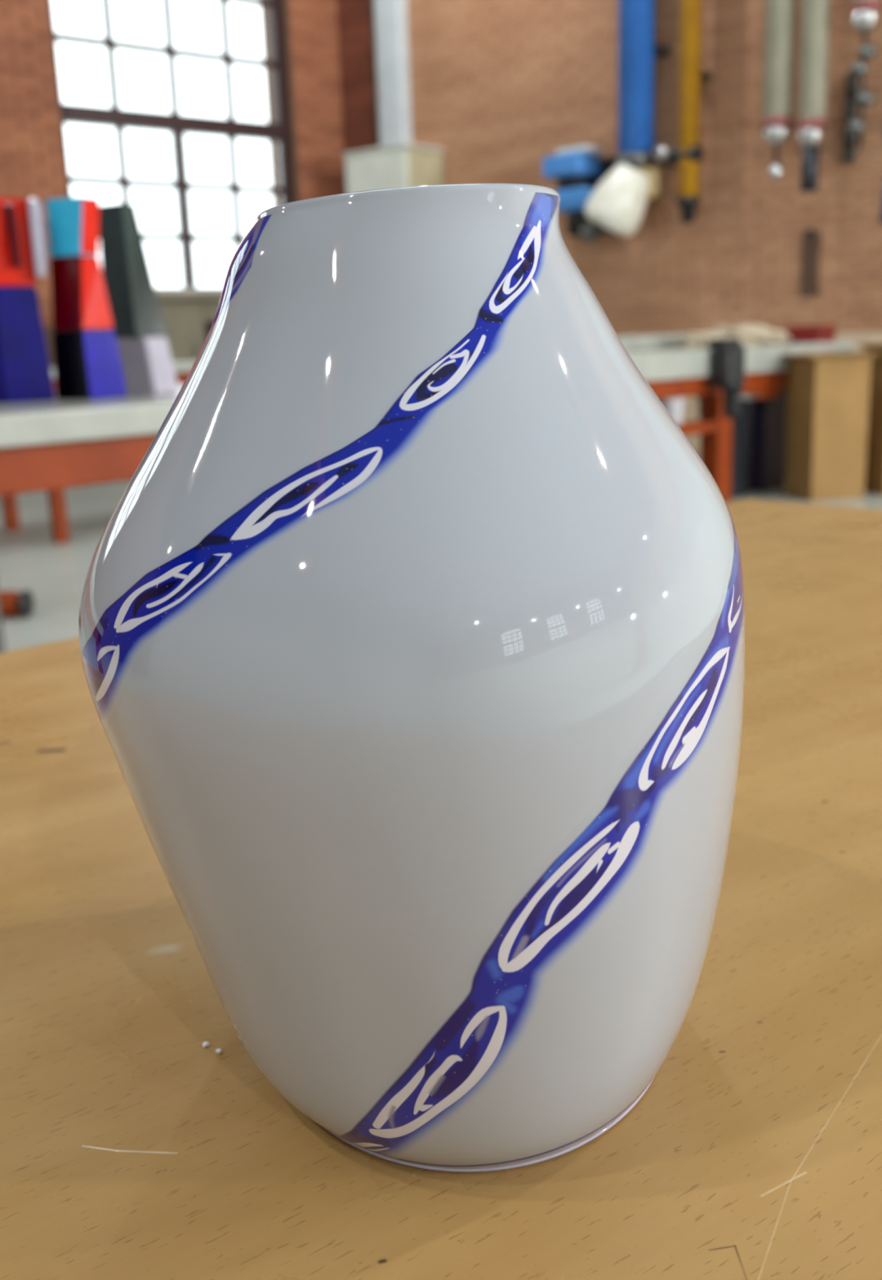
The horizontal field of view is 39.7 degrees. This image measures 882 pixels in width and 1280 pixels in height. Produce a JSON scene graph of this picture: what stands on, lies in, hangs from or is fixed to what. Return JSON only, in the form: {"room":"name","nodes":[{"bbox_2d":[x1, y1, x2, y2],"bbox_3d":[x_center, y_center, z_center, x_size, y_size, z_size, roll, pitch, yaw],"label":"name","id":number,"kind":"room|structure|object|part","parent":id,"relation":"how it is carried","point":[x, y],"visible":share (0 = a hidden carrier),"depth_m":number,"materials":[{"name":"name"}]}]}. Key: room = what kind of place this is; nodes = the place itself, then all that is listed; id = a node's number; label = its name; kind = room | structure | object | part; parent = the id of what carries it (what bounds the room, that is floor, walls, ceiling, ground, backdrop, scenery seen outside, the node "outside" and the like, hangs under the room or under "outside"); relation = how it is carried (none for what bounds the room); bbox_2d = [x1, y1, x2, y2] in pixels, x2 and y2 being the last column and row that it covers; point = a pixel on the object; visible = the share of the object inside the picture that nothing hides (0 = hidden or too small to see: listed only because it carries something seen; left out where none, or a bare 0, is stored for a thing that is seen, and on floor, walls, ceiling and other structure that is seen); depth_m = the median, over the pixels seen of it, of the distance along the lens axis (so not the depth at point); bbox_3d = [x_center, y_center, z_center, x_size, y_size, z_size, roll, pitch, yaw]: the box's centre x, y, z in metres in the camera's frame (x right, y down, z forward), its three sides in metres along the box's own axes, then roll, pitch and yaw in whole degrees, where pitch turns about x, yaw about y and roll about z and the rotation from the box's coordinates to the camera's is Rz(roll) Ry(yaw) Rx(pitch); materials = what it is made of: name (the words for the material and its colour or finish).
{"room":"craft workshop","nodes":[
{"label":"craft workshop","id":0,"kind":"room"},
{"bbox_2d":[0,0,346,366],"bbox_3d":[-6.714,-4.556,5.975,15.000,8.400,0.415,-13,18,-39],"label":"wall","id":1,"kind":"structure","parent":0,"point":[33,164],"depth_m":9.41,"materials":[{"name":"red brick"}]},
{"bbox_2d":[48,0,291,293],"bbox_3d":[-2.135,-4.354,9.891,2.260,3.084,0.400,-13,18,-39],"label":"window","id":2,"kind":"structure","parent":1,"relation":"in","point":[177,125],"depth_m":10.04,"materials":[{"name":"black metal"}]},
{"bbox_3d":[-2.356,-3.893,9.854,0.462,0.401,0.006,-13,18,-39],"label":"pane","id":3,"kind":"part","parent":2,"relation":"part of","materials":[{"name":"glass"}]},
{"bbox_3d":[-2.163,-4.405,9.910,2.100,2.994,0.080,-13,18,-39],"label":"frame","id":4,"kind":"part","parent":2,"relation":"part of","materials":[{"name":"metal"}]},
{"bbox_3d":[-2.085,-2.903,10.254,2.260,0.090,0.400,-13,18,-39],"label":"sill","id":5,"kind":"part","parent":2,"relation":"part of","materials":[{"name":"white paint"}]},
{"bbox_3d":[-1.581,-4.079,10.490,0.462,0.401,0.006,-13,18,-39],"label":"pane","id":6,"kind":"part","parent":2,"relation":"part of","materials":[{"name":"glass"}]},
{"bbox_2d":[0,480,881,652],"bbox_3d":[8.669,-0.666,6.002,37.678,0.200,21.607,-14,18,-39],"label":"floor","id":7,"kind":"structure","parent":0,"point":[55,574],"depth_m":6.18,"materials":[{"name":"paint"}]},
{"bbox_2d":[0,589,34,617],"bbox_3d":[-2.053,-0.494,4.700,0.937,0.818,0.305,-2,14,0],"label":"orange trolley foot","id":8,"kind":"object","parent":7,"relation":"on","point":[12,603],"visible":1,"depth_m":4.66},
{"bbox_2d":[0,384,182,653],"bbox_3d":[-1.267,-0.055,2.714,0.950,0.880,2.350,12,19,43],"label":"bench","id":9,"kind":"object","parent":7,"relation":"on","point":[64,443],"visible":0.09,"depth_m":2.52,"materials":[{"name":"orange paint"}]},
{"bbox_3d":[-1.004,-0.029,2.737,0.044,0.800,0.044,12,19,43],"label":"prop leg","id":10,"kind":"part","parent":9,"relation":"part of","materials":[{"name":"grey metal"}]},
{"bbox_2d":[0,197,56,403],"bbox_3d":[-1.051,-0.786,2.860,0.302,0.452,0.103,5,16,26],"label":"binder","id":11,"kind":"object","parent":9,"relation":"on","point":[25,372],"visible":1,"depth_m":2.82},
{"bbox_2d":[39,195,127,399],"bbox_3d":[-0.858,-0.803,2.893,0.139,0.454,0.123,5,16,27],"label":"binder","id":12,"kind":"object","parent":9,"relation":"on","point":[87,363],"visible":0.84,"depth_m":2.87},
{"bbox_2d":[98,203,178,394],"bbox_3d":[-0.771,-0.857,3.087,0.154,0.459,0.093,4,15,24],"label":"binder","id":13,"kind":"object","parent":9,"relation":"on","point":[146,362],"visible":0.82,"depth_m":3.07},
{"bbox_2d":[0,360,195,543],"bbox_3d":[-2.160,-1.030,6.706,3.900,0.900,0.800,-13,18,-39],"label":"window bench","id":14,"kind":"object","parent":7,"relation":"on","point":[56,498],"visible":0.22,"depth_m":6.47,"materials":[{"name":"orange paint"}]},
{"bbox_3d":[-2.464,-1.040,6.889,0.070,0.850,0.070,-13,18,-39],"label":"leg","id":15,"kind":"part","parent":14,"relation":"part of","materials":[{"name":"orange paint"}]},
{"bbox_3d":[-2.029,-0.931,6.391,0.070,0.850,0.070,-13,18,-39],"label":"leg","id":16,"kind":"part","parent":14,"relation":"part of","materials":[{"name":"orange paint"}]},
{"bbox_2d":[103,292,222,481],"bbox_3d":[-1.792,-2.119,10.028,2.350,1.380,0.590,-13,18,-39],"label":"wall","id":17,"kind":"structure","parent":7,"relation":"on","point":[188,318],"depth_m":9.46,"materials":[{"name":"paint"}]},
{"bbox_3d":[-2.136,-1.951,9.422,0.790,1.270,0.020,-13,18,-39],"label":"door","id":18,"kind":"part","parent":17,"relation":"part of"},
{"bbox_3d":[-1.900,-2.208,9.531,0.016,0.200,0.016,-13,18,-39],"label":"handle","id":19,"kind":"part","parent":17,"relation":"part of","materials":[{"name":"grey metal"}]},
{"bbox_3d":[-1.971,-2.164,10.232,2.150,1.280,0.020,-13,18,-39],"label":"panel","id":20,"kind":"part","parent":17,"relation":"part of","materials":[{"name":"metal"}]},
{"bbox_3d":[-1.351,-2.687,9.966,1.330,0.160,0.050,-13,18,-39],"label":"drawer","id":21,"kind":"part","parent":17,"relation":"part of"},
{"bbox_2d":[0,498,881,1279],"bbox_3d":[0.099,0.530,0.378,2.300,0.782,1.500,-15,19,-42],"label":"work table","id":22,"kind":"object","parent":7,"relation":"on","point":[131,1148],"visible":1,"depth_m":0.38,"materials":[{"name":"brown wood"}]},
{"bbox_2d":[202,1041,208,1047],"bbox_3d":[-0.075,0.129,0.391,0.002,0.001,0.002,-2,14,0],"label":"crumb","id":23,"kind":"object","parent":22,"relation":"on","point":[205,1043],"visible":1,"depth_m":0.39,"materials":[{"name":"white"}]},
{"bbox_2d":[215,1048,222,1053],"bbox_3d":[-0.070,0.130,0.387,0.002,0.001,0.002,-2,14,0],"label":"crumb","id":24,"kind":"object","parent":22,"relation":"on","point":[219,1051],"visible":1,"depth_m":0.39,"materials":[{"name":"white"}]},
{"bbox_2d":[78,182,744,1172],"bbox_3d":[-0.008,-0.003,0.382,0.200,0.256,0.235,-2,14,0],"label":"glass vase","id":25,"kind":"object","parent":22,"relation":"on","point":[411,624],"visible":1,"depth_m":0.29,"materials":[{"name":"grey glass"}]},
{"bbox_2d":[695,395,752,497],"bbox_3d":[1.701,-1.173,7.337,0.344,0.610,0.344,-2,14,0],"label":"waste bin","id":26,"kind":"object","parent":7,"relation":"on","point":[740,433],"visible":0.3,"depth_m":7.23,"materials":[{"name":"plastic"}]},
{"bbox_2d":[617,333,853,502],"bbox_3d":[1.290,-1.249,6.975,2.810,0.960,0.620,-13,18,-39],"label":"bench","id":27,"kind":"object","parent":7,"relation":"on","point":[671,371],"visible":0.16,"depth_m":6.89,"materials":[{"name":"orange paint"}]},
{"bbox_2d":[659,397,684,424],"bbox_3d":[1.249,-1.241,6.618,0.144,0.140,0.144,-2,14,0],"label":"plastic tub","id":28,"kind":"object","parent":27,"relation":"on","point":[674,406],"visible":0.53,"depth_m":6.56,"materials":[{"name":"white plastic"}]},
{"bbox_3d":[1.009,-1.081,6.444,1.360,0.070,0.060,-13,18,-39],"label":"rail","id":29,"kind":"part","parent":27,"relation":"part of","materials":[{"name":"orange paint"}]},
{"bbox_2d":[674,330,728,347],"bbox_3d":[1.519,-1.757,7.131,0.255,0.095,0.232,-10,16,-30],"label":"crumpled cloth","id":30,"kind":"object","parent":27,"relation":"on","point":[692,339],"visible":0.75,"depth_m":7.08,"materials":[{"name":"beige fabric"}]},
{"bbox_3d":[1.562,-1.133,6.949,0.130,0.730,0.130,-13,18,-39],"label":"leg","id":31,"kind":"part","parent":27,"relation":"part of","materials":[{"name":"orange paint"}]},
{"bbox_2d":[707,337,760,418],"bbox_3d":[1.582,-1.418,6.641,0.200,0.430,0.240,-13,18,-39],"label":"bench vise","id":32,"kind":"object","parent":27,"relation":"attached to","point":[727,357],"visible":1,"depth_m":6.61,"materials":[{"name":"metal"}]},
{"bbox_3d":[1.657,-1.308,6.582,0.200,0.018,0.018,-13,18,-39],"label":"handle","id":33,"kind":"part","parent":32,"relation":"part of","materials":[{"name":"grey metal"}]},
{"bbox_2d":[711,323,776,345],"bbox_3d":[1.792,-1.838,7.357,0.445,0.124,0.272,-2,14,0],"label":"crumpled cloth","id":34,"kind":"object","parent":27,"relation":"on","point":[748,334],"visible":0.62,"depth_m":7.28,"materials":[{"name":"beige fabric"}]},
{"bbox_3d":[1.836,-1.264,7.435,0.090,0.730,0.090,-13,18,-39],"label":"grey post","id":35,"kind":"part","parent":27,"relation":"part of","materials":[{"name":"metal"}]},
{"bbox_2d":[770,329,791,343],"bbox_3d":[2.006,-1.871,7.538,0.303,0.084,0.212,-2,14,0],"label":"crumpled cloth","id":36,"kind":"object","parent":27,"relation":"on","point":[780,337],"visible":0.36,"depth_m":7.47,"materials":[{"name":"beige fabric"}]},
{"bbox_2d":[786,324,835,342],"bbox_3d":[2.316,-1.909,7.615,0.170,0.100,0.286,-13,18,-39],"label":"case","id":37,"kind":"object","parent":27,"relation":"on","point":[821,333],"visible":0.95,"depth_m":7.55,"materials":[{"name":"plastic"}]},
{"bbox_3d":[2.304,-1.946,7.620,0.170,0.028,0.250,-13,18,-39],"label":"case lid","id":38,"kind":"part","parent":37,"relation":"part of","materials":[{"name":"red plastic"}]},
{"bbox_3d":[2.398,-1.888,7.521,0.101,0.012,0.034,-13,18,-39],"label":"handle","id":39,"kind":"part","parent":37,"relation":"part of","materials":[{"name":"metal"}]},
{"bbox_2d":[748,387,786,492],"bbox_3d":[2.082,-1.305,7.700,0.580,0.665,0.312,-13,18,-39],"label":"crate","id":40,"kind":"object","parent":7,"relation":"on","point":[768,416],"visible":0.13,"depth_m":7.49,"materials":[{"name":"plastic"}]},
{"bbox_2d":[781,351,879,502],"bbox_3d":[2.237,-1.242,7.096,0.460,0.825,0.420,-5,14,-14],"label":"cardboard box","id":41,"kind":"object","parent":7,"relation":"on","point":[828,393],"visible":0.99,"depth_m":6.98,"materials":[{"name":"brown cardboard"}]},
{"bbox_2d":[855,342,881,495],"bbox_3d":[2.771,-1.314,7.227,0.570,0.865,0.420,-4,14,-10],"label":"cardboard box","id":42,"kind":"object","parent":7,"relation":"on","point":[873,473],"visible":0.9,"depth_m":7.19,"materials":[{"name":"brown cardboard"}]},
{"bbox_2d":[372,0,881,455],"bbox_3d":[7.716,-4.516,3.792,22.000,8.400,0.416,9,18,39],"label":"wall","id":43,"kind":"structure","parent":0,"point":[501,86],"depth_m":8.96,"materials":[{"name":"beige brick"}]},
{"bbox_2d":[337,0,378,152],"bbox_3d":[-0.740,-5.859,10.362,0.340,8.400,0.085,9,18,39],"label":"pipe","id":44,"kind":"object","parent":43,"relation":"attached to","point":[355,16],"depth_m":10.56,"materials":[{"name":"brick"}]},
{"bbox_2d":[373,0,412,146],"bbox_3d":[-0.481,-6.987,9.747,0.264,5.832,0.138,9,18,39],"label":"cable trunking","id":45,"kind":"object","parent":43,"relation":"attached to","point":[391,25],"visible":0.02,"depth_m":10.24,"materials":[{"name":"white plastic"}]},
{"bbox_2d":[342,142,444,192],"bbox_3d":[-0.387,-3.728,10.334,0.708,0.768,0.498,9,18,39],"label":"switch box","id":46,"kind":"object","parent":43,"relation":"attached to","point":[405,164],"visible":0.47,"depth_m":10.08,"materials":[{"name":"beige plastic"}]},
{"bbox_3d":[-0.528,-3.670,10.182,0.684,0.738,0.028,9,18,39],"label":"door","id":47,"kind":"part","parent":46,"relation":"part of","materials":[{"name":"beige metal"}]},
{"bbox_2d":[542,145,616,243],"bbox_3d":[1.051,-3.357,9.268,0.426,0.684,0.408,9,18,39],"label":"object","id":48,"kind":"object","parent":43,"relation":"attached to","point":[578,171],"visible":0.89,"depth_m":9.13,"materials":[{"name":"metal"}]},
{"bbox_2d":[580,220,599,243],"bbox_3d":[1.125,-3.078,9.210,0.150,0.164,0.150,9,18,39],"label":"bowl","id":49,"kind":"object","parent":48,"relation":"on","point":[589,230],"depth_m":9.16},
{"bbox_3d":[1.159,-3.395,9.380,0.408,0.528,0.088,9,18,39],"label":"wall plate","id":50,"kind":"part","parent":48,"relation":"part of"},
{"bbox_2d":[616,0,671,168],"bbox_3d":[1.339,-6.468,8.179,0.312,6.204,0.368,9,18,39],"label":"pipe","id":51,"kind":"object","parent":43,"relation":"attached to","point":[637,51],"visible":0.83,"depth_m":8.67,"materials":[{"name":"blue metal"}]},
{"bbox_2d":[584,164,660,237],"bbox_3d":[1.326,-3.218,8.960,0.551,0.513,0.422,-2,14,0],"label":"ivory nozzle","id":52,"kind":"object","parent":51,"relation":"hanging from","point":[617,204],"visible":1,"depth_m":8.81,"materials":[{"name":"plastic"}]},
{"bbox_2d":[653,0,710,223],"bbox_3d":[1.621,-6.219,8.021,0.312,6.630,0.348,9,18,39],"label":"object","id":53,"kind":"object","parent":43,"relation":"attached to","point":[688,154],"visible":1,"depth_m":8.56,"materials":[{"name":"metal"}]},
{"bbox_3d":[1.570,-3.454,8.664,0.100,0.100,0.090,9,18,39],"label":"valve knob","id":54,"kind":"part","parent":53,"relation":"part of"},
{"bbox_2d":[761,0,795,179],"bbox_3d":[2.197,-6.221,7.502,0.196,6.414,0.386,9,18,39],"label":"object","id":55,"kind":"object","parent":43,"relation":"hanging from","point":[780,15],"visible":1,"depth_m":7.98,"materials":[{"name":"grey metal"}]},
{"bbox_3d":[2.240,-3.243,8.170,0.028,0.120,0.028,9,18,39],"label":"hook rod","id":56,"kind":"part","parent":55,"relation":"part of","materials":[{"name":"brown metal"}]},
{"bbox_2d":[800,228,819,295],"bbox_3d":[2.539,-2.607,8.440,0.120,0.440,0.058,9,18,39],"label":"strap","id":57,"kind":"object","parent":43,"relation":"hanging from","point":[811,239],"visible":1,"depth_m":8.45,"materials":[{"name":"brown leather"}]},
{"bbox_2d":[796,0,829,191],"bbox_3d":[2.385,-6.145,7.369,0.178,6.510,0.377,9,18,39],"label":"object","id":58,"kind":"object","parent":43,"relation":"hanging from","point":[815,14],"visible":1,"depth_m":7.87,"materials":[{"name":"grey metal"}]},
{"bbox_3d":[2.427,-3.104,8.049,0.110,0.282,0.110,9,18,39],"label":"dark rod","id":59,"kind":"part","parent":58,"relation":"part of","materials":[{"name":"black metal"}]},
{"bbox_2d":[840,74,860,163],"bbox_3d":[2.711,-3.430,8.035,0.143,0.540,0.100,9,18,39],"label":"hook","id":60,"kind":"object","parent":43,"relation":"attached to","point":[851,86],"visible":0.76,"depth_m":8.02,"materials":[{"name":"grey metal"}]},
{"bbox_2d":[845,0,880,146],"bbox_3d":[2.635,-6.219,7.135,0.179,6.270,0.377,9,18,39],"label":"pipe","id":61,"kind":"object","parent":43,"relation":"hanging from","point":[865,14],"visible":1,"depth_m":7.65,"materials":[{"name":"grey metal"}]},
{"bbox_3d":[2.666,-3.495,7.735,0.024,0.696,0.024,9,18,39],"label":"hook rod","id":62,"kind":"part","parent":61,"relation":"part of","materials":[{"name":"metal"}]},
{"bbox_2d":[879,206,881,223],"bbox_3d":[2.907,-3.131,7.838,0.089,0.892,0.268,9,18,39],"label":"hose","id":63,"kind":"object","parent":43,"relation":"attached to","point":[880,219],"visible":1,"depth_m":7.88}
]}

